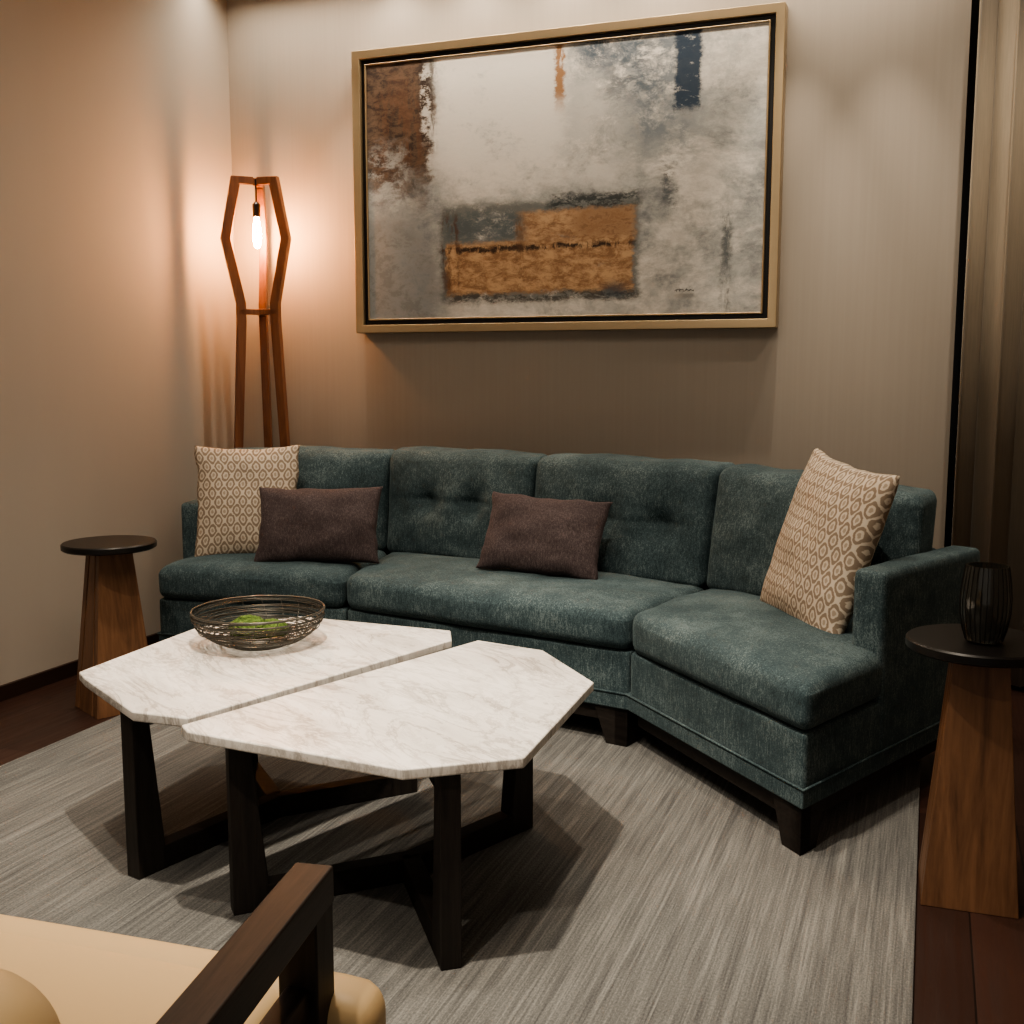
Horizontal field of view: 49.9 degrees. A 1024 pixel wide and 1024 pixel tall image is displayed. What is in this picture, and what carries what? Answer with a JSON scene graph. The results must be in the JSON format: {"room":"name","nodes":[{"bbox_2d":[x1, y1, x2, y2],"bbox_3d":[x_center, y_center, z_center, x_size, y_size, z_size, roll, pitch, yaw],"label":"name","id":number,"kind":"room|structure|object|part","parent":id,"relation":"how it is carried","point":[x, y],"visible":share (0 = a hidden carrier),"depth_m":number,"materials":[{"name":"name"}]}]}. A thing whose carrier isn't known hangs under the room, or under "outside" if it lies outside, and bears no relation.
{"room":"living room","nodes":[
{"label":"living room","id":0,"kind":"room"},
{"bbox_2d":[0,0,235,684],"bbox_3d":[-2.377,-0.625,2.696,0.120,2.950,5.860,3,8,21],"label":"wall","id":1,"kind":"structure","parent":0,"point":[118,304],"depth_m":4.42,"materials":[{"name":"beige paint"}]},
{"bbox_2d":[0,632,158,701],"bbox_3d":[-2.335,0.821,2.802,0.015,0.055,5.740,3,8,21],"label":"baseboard","id":2,"kind":"structure","parent":1,"relation":"attached to","point":[15,688],"depth_m":4.20,"materials":[{"name":"black wood"}]},
{"bbox_2d":[235,639,285,650],"bbox_3d":[-0.701,0.364,3.055,0.156,0.004,0.156,3,8,21],"label":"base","id":3,"kind":"object","parent":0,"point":[267,647],"depth_m":2.98,"materials":[{"name":"black metal"}]},
{"bbox_2d":[0,675,1023,1023],"bbox_3d":[-0.260,0.967,2.274,4.600,0.100,6.200,3,8,21],"label":"floor","id":4,"kind":"structure","parent":0,"point":[969,966],"depth_m":2.38,"materials":[{"name":"brown wood"}]},
{"bbox_2d":[60,535,156,719],"bbox_3d":[-1.421,0.402,3.918,0.320,0.600,0.320,3,8,21],"label":"round side table","id":5,"kind":"object","parent":4,"relation":"on","point":[112,621],"visible":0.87,"depth_m":3.85,"materials":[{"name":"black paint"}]},
{"bbox_3d":[-1.468,0.408,3.969,0.219,0.575,0.076,-6,10,-41],"label":"panel","id":6,"kind":"part","parent":5,"relation":"part of","materials":[{"name":"brown wood"}]},
{"bbox_3d":[-1.474,0.420,3.873,0.082,0.575,0.123,-6,10,-41],"label":"panel","id":7,"kind":"part","parent":5,"relation":"part of","materials":[{"name":"brown wood"}]},
{"bbox_3d":[-1.378,0.421,3.867,0.219,0.575,0.076,-6,10,-41],"label":"panel","id":8,"kind":"part","parent":5,"relation":"part of","materials":[{"name":"brown wood"}]},
{"bbox_2d":[220,175,291,447],"bbox_3d":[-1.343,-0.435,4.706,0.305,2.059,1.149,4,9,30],"label":"floor lamp","id":9,"kind":"object","parent":4,"relation":"on","point":[260,229],"visible":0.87,"depth_m":4.99,"materials":[{"name":"brown wood"}]},
{"bbox_2d":[252,202,259,216],"bbox_3d":[-1.152,-1.363,4.957,0.036,0.065,0.036,3,8,21],"label":"socket","id":10,"kind":"object","parent":9,"relation":"attached to","point":[255,206],"depth_m":4.94,"materials":[{"name":"black paint"}]},
{"bbox_3d":[-1.152,-1.442,4.947,0.007,0.105,0.007,0,7,-2],"label":"cord","id":11,"kind":"part","parent":9,"relation":"part of","materials":[{"name":"black paint"}]},
{"bbox_3d":[-1.152,-1.261,4.971,0.040,0.139,0.040,3,8,21],"label":"bulb","id":12,"kind":"part","parent":9,"relation":"part of","materials":[{"name":"white glass"}]},
{"bbox_2d":[0,714,920,1023],"bbox_3d":[-0.474,0.881,2.506,2.608,0.012,3.700,3,8,21],"label":"area rug","id":13,"kind":"object","parent":4,"relation":"on","point":[645,885],"visible":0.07,"depth_m":2.57,"materials":[{"name":"grey carpet"}]},
{"bbox_2d":[0,862,385,1023],"bbox_3d":[-0.703,0.698,1.127,0.960,0.702,0.940,2,8,12],"label":"leather armchair","id":14,"kind":"object","parent":13,"relation":"on","point":[277,967],"visible":1,"depth_m":1.31,"materials":[{"name":"beige leather"}]},
{"bbox_2d":[0,968,59,1023],"bbox_3d":[-0.745,0.501,0.985,0.685,0.274,0.296,2,8,12],"label":"cushion","id":15,"kind":"object","parent":14,"relation":"on","point":[21,1002],"depth_m":0.96,"materials":[{"name":"beige leather"}]},
{"bbox_2d":[0,914,385,1023],"bbox_3d":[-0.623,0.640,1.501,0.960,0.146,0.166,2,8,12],"label":"seat cushion","id":16,"kind":"object","parent":14,"relation":"on","point":[24,943],"depth_m":1.41,"materials":[{"name":"beige leather"}]},
{"bbox_3d":[-0.324,0.513,0.956,0.050,0.067,0.810,2,8,12],"label":"arm rail","id":17,"kind":"part","parent":14,"relation":"part of","materials":[{"name":"brown wood"}]},
{"bbox_3d":[-0.324,0.624,0.970,0.030,0.035,0.690,2,8,12],"label":"arm rail","id":18,"kind":"part","parent":14,"relation":"part of","materials":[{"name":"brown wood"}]},
{"bbox_3d":[-0.248,0.747,1.354,0.050,0.548,0.055,2,8,12],"label":"arm post","id":19,"kind":"part","parent":14,"relation":"part of","materials":[{"name":"brown wood"}]},
{"bbox_2d":[79,616,451,879],"bbox_3d":[-0.662,0.603,2.922,0.769,0.433,0.965,3,8,21],"label":"marble coffee table","id":20,"kind":"object","parent":13,"relation":"on","point":[184,678],"visible":0.77,"depth_m":2.78,"materials":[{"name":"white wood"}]},
{"bbox_3d":[-0.869,0.655,2.603,0.044,0.410,0.085,5,9,35],"label":"leg","id":21,"kind":"part","parent":20,"relation":"part of","materials":[{"name":"brown wood"}]},
{"bbox_3d":[-0.775,0.577,3.209,0.044,0.410,0.085,-4,8,-26],"label":"leg","id":22,"kind":"part","parent":20,"relation":"part of","materials":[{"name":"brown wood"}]},
{"bbox_2d":[190,595,324,650],"bbox_3d":[-0.701,0.315,3.049,0.366,0.102,0.366,4,8,29],"label":"wire bowl","id":23,"kind":"object","parent":20,"relation":"on","point":[248,632],"visible":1,"depth_m":3.01,"materials":[{"name":"brown metal"}]},
{"bbox_3d":[-0.315,0.592,3.097,0.085,0.410,0.044,-4,8,-27],"label":"leg","id":24,"kind":"part","parent":20,"relation":"part of","materials":[{"name":"brown wood"}]},
{"bbox_2d":[182,641,593,970],"bbox_3d":[-0.205,0.638,2.647,0.756,0.433,0.986,3,8,21],"label":"marble coffee table","id":25,"kind":"object","parent":13,"relation":"on","point":[440,717],"visible":0.94,"depth_m":2.41,"materials":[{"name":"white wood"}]},
{"bbox_3d":[-0.580,0.679,2.423,0.085,0.410,0.044,-3,8,-24],"label":"leg","id":26,"kind":"part","parent":25,"relation":"part of","materials":[{"name":"brown wood"}]},
{"bbox_3d":[-0.133,0.706,2.211,0.044,0.410,0.085,-2,8,-16],"label":"leg","id":27,"kind":"part","parent":25,"relation":"part of","materials":[{"name":"brown wood"}]},
{"bbox_3d":[0.011,0.625,2.838,0.044,0.410,0.085,7,10,43],"label":"leg","id":28,"kind":"part","parent":25,"relation":"part of","materials":[{"name":"brown wood"}]},
{"bbox_2d":[157,445,979,855],"bbox_3d":[-0.035,0.242,4.009,3.138,0.870,1.291,6,9,37],"label":"sectional sofa","id":29,"kind":"object","parent":13,"relation":"on","point":[675,638],"visible":0.71,"depth_m":3.57,"materials":[{"name":"teal fabric"}]},
{"bbox_3d":[-1.238,0.192,4.667,0.124,0.526,0.520,1,7,6],"label":"arm","id":30,"kind":"part","parent":29,"relation":"part of"},
{"bbox_2d":[194,445,299,556],"bbox_3d":[-1.064,-0.038,4.424,0.421,0.450,0.196,-1,7,-6],"label":"patterned throw pillow","id":31,"kind":"object","parent":29,"relation":"on","point":[229,480],"visible":0.73,"depth_m":4.37,"materials":[{"name":"fabric"}]},
{"bbox_2d":[159,550,385,606],"bbox_3d":[-0.930,0.234,4.409,0.769,0.157,0.609,2,8,13],"label":"seat cushion","id":32,"kind":"object","parent":29,"relation":"on","point":[190,580],"depth_m":4.15,"materials":[{"name":"teal fabric"}]},
{"bbox_2d":[231,445,394,550],"bbox_3d":[-0.889,-0.062,4.713,0.783,0.438,0.280,1,7,5],"label":"cushion","id":33,"kind":"object","parent":29,"relation":"on","point":[320,467],"depth_m":4.60,"materials":[{"name":"teal fabric"}]},
{"bbox_2d":[254,486,382,563],"bbox_3d":[-0.750,0.050,4.261,0.492,0.289,0.175,0,7,2],"label":"lumbar pillow","id":34,"kind":"object","parent":29,"relation":"on","point":[304,524],"visible":1,"depth_m":4.21,"materials":[{"name":"fabric"}]},
{"bbox_2d":[387,446,546,558],"bbox_3d":[-0.211,-0.037,4.495,0.775,0.442,0.290,4,8,30],"label":"cushion","id":35,"kind":"object","parent":29,"relation":"on","point":[439,499],"depth_m":4.40,"materials":[{"name":"teal fabric"}]},
{"bbox_2d":[347,552,703,648],"bbox_3d":[-0.055,0.287,4.001,1.403,0.157,0.578,5,9,32],"label":"seat cushion","id":36,"kind":"object","parent":29,"relation":"on","point":[437,590],"depth_m":3.76,"materials":[{"name":"teal fabric"}]},
{"bbox_2d":[476,491,612,579],"bbox_3d":[0.113,0.084,3.958,0.487,0.289,0.183,3,8,21],"label":"lumbar pillow","id":37,"kind":"object","parent":29,"relation":"on","point":[548,536],"visible":0.98,"depth_m":3.90,"materials":[{"name":"fabric"}]},
{"bbox_2d":[535,453,734,586],"bbox_3d":[0.424,0.013,4.112,0.774,0.441,0.322,4,8,30],"label":"cushion","id":38,"kind":"object","parent":29,"relation":"on","point":[667,522],"depth_m":3.95,"materials":[{"name":"teal fabric"}]},
{"bbox_2d":[633,588,882,729],"bbox_3d":[0.707,0.384,3.251,0.737,0.157,0.986,-5,9,-36],"label":"seat cushion","id":39,"kind":"object","parent":29,"relation":"on","point":[735,648],"depth_m":2.95,"materials":[{"name":"teal fabric"}]},
{"bbox_2d":[707,464,936,595],"bbox_3d":[0.973,0.085,3.594,0.295,0.432,0.897,-5,9,-33],"label":"cushion","id":40,"kind":"object","parent":29,"relation":"on","point":[748,505],"depth_m":3.65,"materials":[{"name":"teal fabric"}]},
{"bbox_2d":[760,448,899,633],"bbox_3d":[0.917,0.100,3.251,0.210,0.548,0.544,-2,8,-12],"label":"patterned throw pillow","id":41,"kind":"object","parent":29,"relation":"on","point":[835,520],"visible":0.94,"depth_m":3.13,"materials":[{"name":"fabric"}]},
{"bbox_3d":[1.159,0.387,3.152,0.610,0.526,0.095,-7,10,-44],"label":"arm","id":42,"kind":"part","parent":29,"relation":"part of"},
{"bbox_2d":[905,624,1023,918],"bbox_3d":[1.054,0.584,2.508,0.320,0.600,0.320,3,8,21],"label":"round side table","id":43,"kind":"object","parent":4,"relation":"on","point":[968,860],"visible":0.93,"depth_m":2.44,"materials":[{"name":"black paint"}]},
{"bbox_3d":[1.072,0.588,2.571,0.204,0.575,0.076,3,8,21],"label":"panel","id":44,"kind":"part","parent":43,"relation":"part of","materials":[{"name":"brown wood"}]},
{"bbox_3d":[0.990,0.594,2.531,0.078,0.575,0.115,3,8,21],"label":"panel","id":45,"kind":"part","parent":43,"relation":"part of","materials":[{"name":"brown wood"}]},
{"bbox_2d":[959,562,1012,644],"bbox_3d":[1.050,0.203,2.439,0.109,0.172,0.109,3,8,21],"label":"glass candle holder","id":46,"kind":"object","parent":43,"relation":"on","point":[986,592],"visible":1,"depth_m":2.40,"materials":[{"name":"grey glass"}]},
{"bbox_2d":[226,0,971,548],"bbox_3d":[0.199,-0.893,4.770,3.210,2.950,0.120,3,8,21],"label":"wall","id":47,"kind":"structure","parent":0,"point":[856,368],"depth_m":4.53,"materials":[{"name":"beige paint"}]},
{"bbox_2d":[351,1,787,333],"bbox_3d":[0.179,-1.378,4.610,1.866,1.221,0.074,3,8,21],"label":"framed painting","id":48,"kind":"object","parent":47,"relation":"attached to","point":[622,174],"visible":1,"depth_m":4.56,"materials":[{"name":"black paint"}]},
{"bbox_2d":[944,0,979,546],"bbox_3d":[2.388,-0.830,4.285,1.230,2.950,0.120,3,8,21],"label":"wall","id":49,"kind":"structure","parent":0,"point":[975,6],"depth_m":4.42,"materials":[{"name":"paint"}]},
{"bbox_3d":[-0.260,-2.058,1.883,4.600,0.100,6.200,3,8,21],"label":"ceiling","id":50,"kind":"structure","parent":0,"visible":0},
{"bbox_2d":[951,0,1023,686],"bbox_3d":[2.150,-0.773,3.842,1.056,2.910,0.080,4,8,26],"label":"curtain","id":51,"kind":"object","parent":50,"relation":"hanging from","point":[988,503],"visible":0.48,"depth_m":4.04,"materials":[{"name":"brown fabric"}]}
]}

